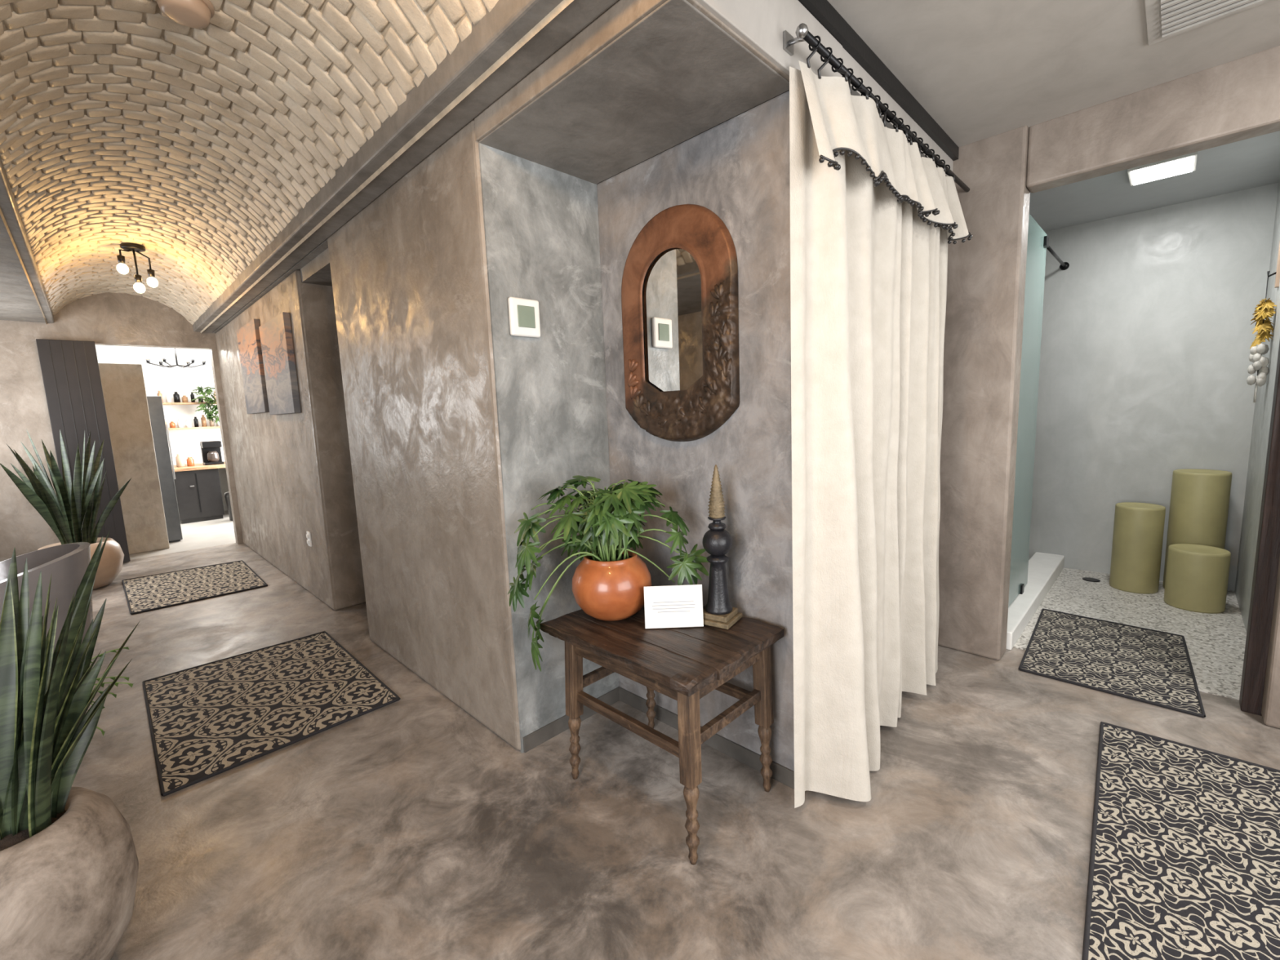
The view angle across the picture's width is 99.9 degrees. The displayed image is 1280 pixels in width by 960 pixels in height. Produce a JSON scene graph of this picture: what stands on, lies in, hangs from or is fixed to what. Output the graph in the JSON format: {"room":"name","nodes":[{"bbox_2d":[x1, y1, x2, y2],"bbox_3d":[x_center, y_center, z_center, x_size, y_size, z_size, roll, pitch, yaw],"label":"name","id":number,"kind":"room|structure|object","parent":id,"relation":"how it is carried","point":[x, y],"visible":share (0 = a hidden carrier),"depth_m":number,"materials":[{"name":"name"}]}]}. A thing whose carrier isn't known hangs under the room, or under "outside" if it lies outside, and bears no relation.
{"room":"spa hallway","nodes":[
{"label":"spa hallway","id":0,"kind":"room"},
{"bbox_2d":[0,156,54,323],"bbox_3d":[-2.830,-1.417,1.280,10.200,0.510,1.565,5,10,44],"label":"ceiling","id":1,"kind":"structure","parent":0,"point":[18,301],"depth_m":3.70,"materials":[{"name":"paint"}]},
{"bbox_2d":[0,292,244,563],"bbox_3d":[-5.896,-0.608,5.632,0.150,3.100,3.200,5,10,44],"label":"wall","id":2,"kind":"structure","parent":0,"point":[107,318],"depth_m":5.43,"materials":[{"name":"grey paint"}]},
{"bbox_2d":[35,338,130,562],"bbox_3d":[-5.777,-0.251,5.608,0.049,2.350,0.410,5,10,44],"label":"door","id":3,"kind":"structure","parent":2,"relation":"in","point":[72,381],"depth_m":5.54,"materials":[{"name":"black paint"}]},
{"bbox_2d":[97,363,169,554],"bbox_3d":[-6.050,-0.222,6.204,0.120,2.200,0.700,5,10,44],"label":"door","id":4,"kind":"structure","parent":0,"point":[123,387],"depth_m":6.28,"materials":[{"name":"paint"}]},
{"bbox_2d":[95,345,210,357],"bbox_3d":[-6.693,-1.900,7.277,3.450,0.100,4.700,5,10,44],"label":"ceiling","id":5,"kind":"structure","parent":0,"point":[104,349],"depth_m":8.08,"materials":[{"name":"white paint"}]},
{"bbox_2d":[145,348,205,368],"bbox_3d":[-6.493,-1.734,7.532,0.559,0.308,0.642,5,10,44],"label":"chandelier","id":6,"kind":"object","parent":5,"relation":"hanging from","point":[164,359],"visible":0.99,"depth_m":7.52,"materials":[{"name":"black metal"}]},
{"bbox_2d":[96,353,228,511],"bbox_3d":[-6.645,-0.612,7.444,3.450,2.700,4.700,5,10,44],"label":"wall","id":7,"kind":"structure","parent":0,"point":[186,442],"depth_m":8.84,"materials":[{"name":"white paint"}]},
{"bbox_2d":[157,386,220,430],"bbox_3d":[-7.205,-1.195,8.757,0.501,0.722,1.000,5,10,44],"label":"wall shelf","id":8,"kind":"object","parent":7,"relation":"attached to","point":[210,416],"visible":0.73,"depth_m":8.74,"materials":[{"name":"brown wood"}]},
{"bbox_2d":[212,238,328,333],"bbox_3d":[-3.044,-1.765,5.178,4.400,0.220,1.170,5,10,44],"label":"ceiling","id":9,"kind":"structure","parent":0,"point":[323,246],"depth_m":3.97,"materials":[{"name":"paint"}]},
{"bbox_2d":[0,0,573,333],"bbox_3d":[-1.910,-1.500,2.243,10.248,0.390,1.213,5,10,44],"label":"vault","id":10,"kind":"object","parent":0,"point":[122,121],"visible":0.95,"depth_m":2.36,"materials":[{"name":"brick"}]},
{"bbox_2d":[116,243,158,293],"bbox_3d":[-4.025,-1.676,4.308,0.150,0.371,0.232,-2,7,3],"label":"light","id":11,"kind":"object","parent":10,"relation":"hanging from","point":[122,268],"visible":1,"depth_m":4.26,"materials":[{"name":"black metal"}]},
{"bbox_2d":[155,0,214,28],"bbox_3d":[-1.560,-1.615,1.840,0.170,0.062,0.170,5,10,44],"label":"ceiling light","id":12,"kind":"object","parent":10,"relation":"attached to","point":[196,14],"visible":1,"depth_m":1.83,"materials":[{"name":"beige glass"}]},
{"bbox_2d":[215,270,365,609],"bbox_3d":[-3.576,-0.375,5.349,3.580,2.540,0.300,5,10,44],"label":"wall hall end section","id":13,"kind":"structure","parent":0,"point":[293,475],"depth_m":4.26,"materials":[{"name":"grey paint"}]},
{"bbox_2d":[236,319,269,413],"bbox_3d":[-3.630,-1.036,5.048,0.800,0.810,0.045,5,10,44],"label":"abstract painting","id":14,"kind":"object","parent":13,"relation":"attached to","point":[248,336],"visible":0.88,"depth_m":4.94,"materials":[{"name":"fabric"}]},
{"bbox_2d":[258,311,301,414],"bbox_3d":[-2.937,-0.914,4.377,0.820,0.750,0.045,5,10,44],"label":"abstract painting","id":15,"kind":"object","parent":13,"relation":"attached to","point":[276,335],"visible":1,"depth_m":4.26,"materials":[{"name":"fabric"}]},
{"bbox_2d":[306,531,311,546],"bbox_3d":[-2.706,0.482,4.396,0.080,0.120,0.022,5,10,44],"label":"wall outlet","id":16,"kind":"object","parent":13,"relation":"attached to","point":[308,534],"depth_m":4.38,"materials":[{"name":"white plastic"}]},
{"bbox_2d":[300,248,332,286],"bbox_3d":[-1.753,-1.501,3.971,0.800,0.090,1.120,5,10,44],"label":"header","id":17,"kind":"object","parent":13,"relation":"attached to","point":[317,272],"depth_m":3.68,"materials":[{"name":"grey paint"}]},
{"bbox_2d":[192,0,617,332],"bbox_3d":[-1.456,-1.646,2.659,10.200,0.510,0.175,5,10,44],"label":"trim","id":18,"kind":"structure","parent":13,"relation":"attached to","point":[500,28],"depth_m":1.99,"materials":[{"name":"grey paint"}]},
{"bbox_2d":[327,118,520,750],"bbox_3d":[-0.839,-0.305,3.152,1.800,2.760,1.070,5,10,44],"label":"wall","id":19,"kind":"structure","parent":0,"point":[409,270],"depth_m":2.56,"materials":[{"name":"grey paint"}]},
{"bbox_2d":[478,142,619,753],"bbox_3d":[-0.351,-0.078,2.385,0.016,2.470,0.598,5,10,44],"label":"wall","id":20,"kind":"structure","parent":0,"point":[541,228],"depth_m":2.31,"materials":[{"name":"grey paint"}]},
{"bbox_2d":[507,297,540,337],"bbox_3d":[-0.466,-0.658,2.182,0.026,0.150,0.140,5,10,44],"label":"thermostat","id":21,"kind":"object","parent":20,"relation":"attached to","point":[524,313],"visible":1,"depth_m":2.17,"materials":[{"name":"white paint"}]},
{"bbox_2d":[474,0,842,184],"bbox_3d":[0.052,-1.396,1.954,1.004,0.236,0.890,5,10,44],"label":"ceiling","id":22,"kind":"structure","parent":0,"point":[644,78],"depth_m":1.71,"materials":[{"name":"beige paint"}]},
{"bbox_2d":[71,510,1279,959],"bbox_3d":[-2.050,0.933,5.077,14.100,0.104,7.450,5,10,44],"label":"floor","id":23,"kind":"structure","parent":0,"point":[407,828],"depth_m":1.92,"materials":[{"name":"concrete"}]},
{"bbox_2d":[0,542,93,655],"bbox_3d":[-2.912,0.800,2.471,0.700,0.902,0.653,5,10,44],"label":"bathtub","id":24,"kind":"object","parent":23,"relation":"on","point":[67,564],"visible":0.48,"depth_m":2.45,"materials":[{"name":"brushed silver metal"},{"name":"black steel"}]},
{"bbox_2d":[0,429,131,589],"bbox_3d":[-5.278,0.268,4.944,0.717,1.495,0.816,0,8,17],"label":"potted snake plant","id":25,"kind":"object","parent":23,"relation":"on","point":[71,513],"visible":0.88,"depth_m":4.95,"materials":[{"name":"green plant"}]},
{"bbox_2d":[0,530,138,959],"bbox_3d":[-1.596,0.757,1.364,0.452,1.169,0.466,-5,8,-21],"label":"potted snake plant","id":26,"kind":"object","parent":23,"relation":"on","point":[69,862],"visible":1,"depth_m":1.37,"materials":[{"name":"green plant"}]},
{"bbox_2d":[90,646,133,736],"bbox_3d":[-1.980,0.955,1.663,0.405,0.728,0.665,5,10,44],"label":"potted fern","id":27,"kind":"object","parent":23,"relation":"on","point":[130,684],"visible":0.07,"depth_m":1.76,"materials":[{"name":"green plant"}]},
{"bbox_2d":[146,395,182,542],"bbox_3d":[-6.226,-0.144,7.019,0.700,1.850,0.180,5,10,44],"label":"refrigerator","id":28,"kind":"object","parent":23,"relation":"on","point":[159,430],"visible":0.77,"depth_m":6.78,"materials":[{"name":"metal"}]},
{"bbox_2d":[121,560,267,614],"bbox_3d":[-4.175,0.961,5.038,1.399,0.015,0.941,5,10,44],"label":"patterned rug","id":29,"kind":"object","parent":23,"relation":"on","point":[162,590],"visible":1,"depth_m":4.94,"materials":[{"name":"beige fabric"}]},
{"bbox_2d":[171,461,225,524],"bbox_3d":[-6.840,0.144,8.880,1.020,0.850,1.430,5,10,44],"label":"cabinet","id":30,"kind":"object","parent":23,"relation":"on","point":[197,487],"visible":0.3,"depth_m":8.28,"materials":[{"name":"grey wood"}]},
{"bbox_2d":[175,453,185,466],"bbox_3d":[-7.078,-0.301,8.282,0.098,0.200,0.100,5,10,44],"label":"canister","id":31,"kind":"object","parent":30,"relation":"on","point":[180,460],"depth_m":8.25,"materials":[{"name":"beige ceramic"}]},
{"bbox_2d":[186,457,194,466],"bbox_3d":[-6.993,-0.285,8.370,0.089,0.140,0.090,5,10,44],"label":"canister","id":32,"kind":"object","parent":30,"relation":"on","point":[190,461],"depth_m":8.34,"materials":[{"name":"orange ceramic"}]},
{"bbox_2d":[200,440,224,465],"bbox_3d":[-6.801,-0.432,8.553,0.260,0.369,0.240,5,10,44],"label":"coffee maker","id":33,"kind":"object","parent":30,"relation":"on","point":[211,451],"visible":1,"depth_m":8.50,"materials":[{"name":"black metal"}]},
{"bbox_2d":[224,491,232,520],"bbox_3d":[-6.232,0.373,8.347,0.310,0.486,0.312,5,10,44],"label":"trash can","id":34,"kind":"object","parent":23,"relation":"on","point":[227,495],"visible":0.23,"depth_m":8.22,"materials":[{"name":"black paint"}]},
{"bbox_2d":[142,631,400,796],"bbox_3d":[-2.046,1.151,2.941,1.372,0.016,0.952,5,10,44],"label":"patterned rug","id":35,"kind":"object","parent":23,"relation":"on","point":[208,720],"visible":1,"depth_m":2.80,"materials":[{"name":"black fabric"}]},
{"bbox_2d":[540,605,783,865],"bbox_3d":[0.082,0.866,2.071,0.762,0.647,0.555,5,10,44],"label":"side table","id":36,"kind":"object","parent":23,"relation":"on","point":[684,664],"visible":0.83,"depth_m":1.89,"materials":[{"name":"brown wood"}]},
{"bbox_2d":[507,475,708,671],"bbox_3d":[-0.142,0.360,2.096,0.587,0.746,0.640,5,10,44],"label":"potted plant","id":37,"kind":"object","parent":36,"relation":"on","point":[610,581],"visible":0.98,"depth_m":2.03,"materials":[{"name":"plant"}]},
{"bbox_2d":[644,584,703,628],"bbox_3d":[0.125,0.467,2.015,0.216,0.154,0.062,-2,7,0],"label":"place card","id":38,"kind":"object","parent":36,"relation":"on","point":[668,606],"visible":1,"depth_m":2.00,"materials":[{"name":"paper"}]},
{"bbox_2d":[702,464,742,629],"bbox_3d":[0.289,0.239,2.011,0.136,0.595,0.136,3,9,33],"label":"decorative finial","id":39,"kind":"object","parent":36,"relation":"on","point":[718,612],"visible":0.98,"depth_m":1.99,"materials":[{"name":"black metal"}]},
{"bbox_2d":[1006,551,1064,649],"bbox_3d":[2.785,0.802,3.883,0.200,0.110,2.060,5,10,44],"label":"shower curb","id":40,"kind":"object","parent":23,"relation":"on","point":[1043,570],"visible":0.67,"depth_m":3.75,"materials":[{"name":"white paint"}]},
{"bbox_2d":[1008,213,1069,607],"bbox_3d":[2.728,-0.435,3.725,0.067,2.392,2.068,5,10,44],"label":"glass panel","id":41,"kind":"object","parent":40,"relation":"on","point":[1037,245],"visible":0.58,"depth_m":3.46,"materials":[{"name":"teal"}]},
{"bbox_2d":[1082,577,1100,582],"bbox_3d":[3.533,0.780,4.214,0.110,0.005,0.110,5,10,44],"label":"floor drain","id":42,"kind":"object","parent":23,"relation":"on","point":[1086,579],"visible":1,"depth_m":4.20,"materials":[{"name":"black metal"}]},
{"bbox_2d":[1018,608,1205,718],"bbox_3d":[2.624,0.966,3.025,0.741,0.016,1.082,5,10,44],"label":"patterned rug","id":43,"kind":"object","parent":23,"relation":"on","point":[1153,667],"visible":1,"depth_m":2.93,"materials":[{"name":"black fabric"}]},
{"bbox_2d":[1109,502,1165,594],"bbox_3d":[3.661,0.494,3.968,0.270,0.626,0.270,5,10,44],"label":"stools","id":44,"kind":"object","parent":23,"relation":"on","point":[1138,527],"visible":1,"depth_m":3.88,"materials":[{"name":"green fabric"}]},
{"bbox_2d":[1081,721,1279,959],"bbox_3d":[1.834,1.185,1.561,0.800,0.016,1.502,4,10,42],"label":"patterned rug","id":45,"kind":"object","parent":23,"relation":"on","point":[1184,863],"visible":1,"depth_m":1.69,"materials":[{"name":"black fabric"}]},
{"bbox_2d":[1162,469,1231,588],"bbox_3d":[3.975,0.372,3.848,0.290,0.876,0.290,5,10,44],"label":"stools","id":46,"kind":"object","parent":23,"relation":"on","point":[1199,504],"visible":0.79,"depth_m":3.73,"materials":[{"name":"green fabric"}]},
{"bbox_2d":[1164,543,1231,613],"bbox_3d":[3.732,0.654,3.611,0.290,0.396,0.290,5,10,44],"label":"stools","id":47,"kind":"object","parent":23,"relation":"on","point":[1197,575],"visible":1,"depth_m":3.52,"materials":[{"name":"green fabric"}]},
{"bbox_2d":[596,90,794,771],"bbox_3d":[0.220,-0.082,2.255,0.990,2.470,0.060,5,10,44],"label":"wall","id":48,"kind":"structure","parent":0,"point":[738,169],"depth_m":2.04,"materials":[{"name":"grey paint"}]},
{"bbox_2d":[523,686,794,789],"bbox_3d":[0.071,1.140,2.209,0.998,0.070,0.640,5,10,44],"label":"baseboard","id":49,"kind":"structure","parent":48,"relation":"attached to","point":[780,773],"depth_m":2.38,"materials":[{"name":"grey paint"}]},
{"bbox_2d":[621,204,739,441],"bbox_3d":[0.133,-0.617,2.170,0.596,0.928,0.048,5,10,44],"label":"wall mirror","id":50,"kind":"object","parent":48,"relation":"attached to","point":[691,290],"visible":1,"depth_m":2.14,"materials":[{"name":"brown glass"}]},
{"bbox_2d":[798,0,959,176],"bbox_3d":[0.875,-1.543,2.092,0.085,0.158,2.270,5,10,44],"label":"lintel","id":51,"kind":"object","parent":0,"point":[857,55],"depth_m":2.13,"materials":[{"name":"black wood"}]},
{"bbox_2d":[826,0,1279,146],"bbox_3d":[1.963,-1.604,1.067,3.100,0.140,2.370,5,10,44],"label":"ceiling","id":52,"kind":"structure","parent":0,"point":[981,69],"depth_m":2.07,"materials":[{"name":"paint"}]},
{"bbox_2d":[1144,0,1273,45],"bbox_3d":[1.929,-1.612,1.790,0.360,0.023,0.360,5,10,44],"label":"ceiling vent","id":53,"kind":"object","parent":52,"relation":"in","point":[1165,19],"visible":1,"depth_m":1.86,"materials":[{"name":"white metal"}]},
{"bbox_2d":[937,45,1279,728],"bbox_3d":[2.489,-0.334,2.376,4.020,2.770,0.170,5,10,44],"label":"wall","id":54,"kind":"structure","parent":0,"point":[1238,100],"depth_m":2.79,"materials":[{"name":"paint"}]},
{"bbox_2d":[782,22,969,192],"bbox_3d":[1.094,-1.399,2.182,1.787,0.106,0.105,-9,10,-43],"label":"curtain rod","id":55,"kind":"object","parent":54,"relation":"attached to","point":[802,33],"visible":0.89,"depth_m":1.82,"materials":[{"name":"black metal"}]},
{"bbox_2d":[789,60,972,808],"bbox_3d":[1.058,-0.117,2.213,0.218,2.463,1.424,5,10,44],"label":"linen curtain","id":56,"kind":"object","parent":55,"relation":"hanging from","point":[873,220],"visible":1,"depth_m":1.93,"materials":[{"name":"white fabric"}]},
{"bbox_2d":[1028,182,1278,591],"bbox_3d":[3.453,-0.663,4.530,2.500,2.800,0.130,5,10,44],"label":"wall","id":57,"kind":"structure","parent":0,"point":[1147,339],"depth_m":4.06,"materials":[{"name":"paint"}]},
{"bbox_2d":[1029,130,1279,231],"bbox_3d":[2.678,-1.963,3.608,2.520,0.130,2.210,5,10,44],"label":"ceiling","id":58,"kind":"structure","parent":0,"point":[1255,162],"depth_m":3.52,"materials":[{"name":"grey paint"}]},
{"bbox_2d":[1127,151,1197,186],"bbox_3d":[3.101,-1.845,3.199,0.290,0.028,0.320,5,10,44],"label":"ceiling light panel","id":59,"kind":"object","parent":58,"relation":"attached to","point":[1186,163],"depth_m":3.17,"materials":[{"name":"white plastic"}]},
{"bbox_2d":[1234,181,1279,631],"bbox_3d":[3.564,-0.462,2.938,0.130,2.800,2.160,5,10,44],"label":"wall","id":60,"kind":"structure","parent":0,"point":[1264,396],"depth_m":3.36,"materials":[{"name":"paint"}]},
{"bbox_2d":[1239,340,1279,715],"bbox_3d":[2.719,-0.177,2.264,0.085,2.470,0.160,5,10,44],"label":"door frame","id":61,"kind":"structure","parent":60,"relation":"attached to","point":[1268,546],"depth_m":2.34,"materials":[{"name":"black wood"}]},
{"bbox_2d":[1246,240,1279,402],"bbox_3d":[3.736,-0.939,3.228,0.104,0.940,0.139,5,10,44],"label":"garland","id":62,"kind":"object","parent":60,"relation":"attached to","point":[1264,309],"visible":1,"depth_m":3.22,"materials":[{"name":"yellow plant"}]}
]}

